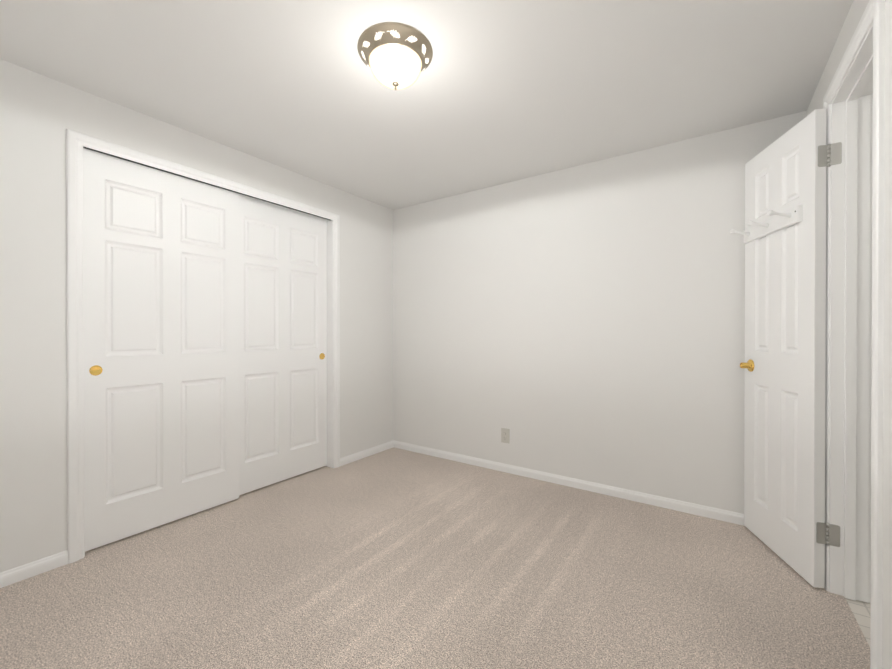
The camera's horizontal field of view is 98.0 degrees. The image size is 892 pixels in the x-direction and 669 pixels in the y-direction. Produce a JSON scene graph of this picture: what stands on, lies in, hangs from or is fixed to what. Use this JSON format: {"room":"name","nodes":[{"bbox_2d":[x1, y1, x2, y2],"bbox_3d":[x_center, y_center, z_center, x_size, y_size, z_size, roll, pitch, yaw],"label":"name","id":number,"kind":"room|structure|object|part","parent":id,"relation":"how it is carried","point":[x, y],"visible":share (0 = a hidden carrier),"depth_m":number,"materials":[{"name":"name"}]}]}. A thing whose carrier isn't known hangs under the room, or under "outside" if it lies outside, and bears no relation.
{"room":"empty bedroom","nodes":[
{"label":"empty bedroom","id":0,"kind":"room"},
{"bbox_2d":[0,59,392,572],"bbox_3d":[-1.442,-0.052,2.455,0.115,2.270,3.140,0,0,35],"label":"wall","id":1,"kind":"structure","parent":0,"point":[39,114],"depth_m":1.81,"materials":[{"name":"white paint"}]},
{"bbox_2d":[0,550,67,587],"bbox_3d":[-2.027,1.056,1.496,0.012,0.062,0.828,0,0,35],"label":"baseboard","id":2,"kind":"structure","parent":1,"relation":"attached to","point":[28,570],"depth_m":1.74,"materials":[{"name":"white paint"}]},
{"bbox_2d":[66,128,339,563],"bbox_3d":[-1.385,0.053,2.538,0.115,2.060,1.530,0,0,35],"label":"door frame","id":3,"kind":"structure","parent":1,"relation":"attached to","point":[329,343],"depth_m":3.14,"materials":[{"name":"white paint"}]},
{"bbox_2d":[83,146,330,220],"bbox_3d":[-1.348,-0.920,2.509,0.026,0.002,1.500,0,0,35],"label":"trim","id":4,"kind":"structure","parent":1,"relation":"attached to","point":[197,180],"depth_m":2.29,"materials":[{"name":"grey"}]},
{"bbox_2d":[340,441,391,465],"bbox_3d":[-0.691,1.048,3.438,0.012,0.062,0.638,0,0,35],"label":"baseboard","id":5,"kind":"structure","parent":1,"relation":"attached to","point":[345,460],"depth_m":3.40,"materials":[{"name":"white paint"}]},
{"bbox_2d":[0,0,852,209],"bbox_3d":[0.004,-1.233,1.456,4.995,0.100,3.370,0,0,35],"label":"ceiling","id":6,"kind":"structure","parent":0,"point":[497,92],"depth_m":1.76,"materials":[{"name":"white paint"}]},
{"bbox_2d":[357,22,432,89],"bbox_3d":[-0.210,-1.101,1.616,0.311,0.164,0.311,0,0,35],"label":"ceiling light","id":7,"kind":"object","parent":6,"relation":"attached to","point":[395,56],"visible":1,"depth_m":1.54,"materials":[{"name":"white glass"}]},
{"bbox_3d":[-0.210,-1.089,1.617,0.218,0.086,0.218,0,0,35],"label":"glass","id":8,"kind":"part","parent":7,"relation":"part of","materials":[{"name":"white glass"}]},
{"bbox_2d":[0,447,869,668],"bbox_3d":[-0.498,1.136,1.811,3.775,0.100,3.370,0,0,35],"label":"floor carpet","id":9,"kind":"object","parent":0,"point":[394,558],"visible":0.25,"depth_m":1.65,"materials":[{"name":"beige carpet"}]},
{"bbox_2d":[393,111,806,513],"bbox_3d":[0.927,-0.053,2.802,4.995,2.270,0.115,0,0,35],"label":"wall","id":10,"kind":"structure","parent":0,"point":[585,322],"depth_m":2.67,"materials":[{"name":"white paint"}]},
{"bbox_2d":[501,428,509,443],"bbox_3d":[0.466,0.796,3.048,0.070,0.115,0.007,0,0,35],"label":"electrical outlet plate","id":11,"kind":"object","parent":10,"relation":"attached to","point":[505,435],"visible":1,"depth_m":3.04,"materials":[{"name":"grey plastic"}]},
{"bbox_2d":[392,440,743,525],"bbox_3d":[0.699,1.050,2.885,2.930,0.062,0.012,0,0,35],"label":"baseboard","id":12,"kind":"structure","parent":10,"relation":"attached to","point":[691,508],"depth_m":2.68,"materials":[{"name":"white paint"}]},
{"bbox_2d":[807,0,891,668],"bbox_3d":[1.067,-0.045,0.730,0.115,2.270,3.140,0,0,35],"label":"wall","id":13,"kind":"structure","parent":0,"point":[853,18],"depth_m":1.10,"materials":[{"name":"white paint"}]},
{"bbox_2d":[744,108,830,587],"bbox_3d":[1.646,0.060,1.902,0.053,2.030,0.553,0,0,12],"label":"door leaf","id":14,"kind":"structure","parent":13,"relation":"in","point":[784,416],"depth_m":1.81,"materials":[{"name":"white paint"}]},
{"bbox_2d":[740,359,753,371],"bbox_3d":[1.688,0.169,2.131,0.134,0.068,0.107,0,0,12],"label":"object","id":15,"kind":"structure","parent":14,"relation":"attached to","point":[749,365],"depth_m":2.11,"materials":[{"name":"gold metal"}]},
{"bbox_2d":[730,204,802,243],"bbox_3d":[1.574,-0.541,1.947,0.108,0.072,0.450,0,0,12],"label":"peg rack","id":16,"kind":"object","parent":14,"relation":"attached to","point":[783,220],"visible":1,"depth_m":1.89,"materials":[{"name":"white paint"}]},
{"bbox_3d":[1.594,0.044,1.636,0.044,1.694,0.012,0,0,12],"label":"entry door hinge","id":17,"kind":"part","parent":14,"relation":"part of","materials":[{"name":"white wood"}]},
{"bbox_2d":[829,142,841,546],"bbox_3d":[1.626,0.044,1.619,0.034,1.684,0.003,0,0,35],"label":"entry jamb hinge leaves","id":18,"kind":"object","parent":13,"relation":"attached to","point":[835,159],"visible":1,"depth_m":1.62,"materials":[{"name":"silver metal"}]},
{"bbox_2d":[823,0,884,668],"bbox_3d":[1.506,0.031,1.368,0.149,2.113,0.675,0,0,35],"label":"door frame","id":19,"kind":"structure","parent":13,"relation":"attached to","point":[850,333],"depth_m":1.58,"materials":[{"name":"white paint"}]},
{"bbox_2d":[845,598,870,645],"bbox_3d":[1.559,1.143,0.396,1.220,0.096,3.370,0,0,35],"label":"floor","id":20,"kind":"structure","parent":0,"point":[861,610],"depth_m":1.51,"materials":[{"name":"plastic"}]},
{"bbox_3d":[-1.386,-0.959,2.535,0.093,0.006,1.500,0,0,35],"label":"track","id":21,"kind":"object","parent":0,"visible":0},
{"bbox_2d":[83,148,238,551],"bbox_3d":[-1.583,0.060,2.229,0.043,2.023,0.762,0,0,35],"label":"closet door","id":22,"kind":"structure","parent":21,"relation":"hanging from","point":[161,341],"depth_m":2.16,"materials":[{"name":"white paint"}]},
{"bbox_3d":[-1.756,0.180,1.944,0.003,0.052,0.052,0,0,35],"label":"knob","id":23,"kind":"part","parent":22,"relation":"part of","materials":[{"name":"gold metal"}]},
{"bbox_2d":[239,194,326,494],"bbox_3d":[-1.202,0.058,2.858,0.043,2.023,0.762,0,0,35],"label":"closet door","id":24,"kind":"structure","parent":21,"relation":"hanging from","point":[282,343],"depth_m":2.82,"materials":[{"name":"white paint"}]}
]}

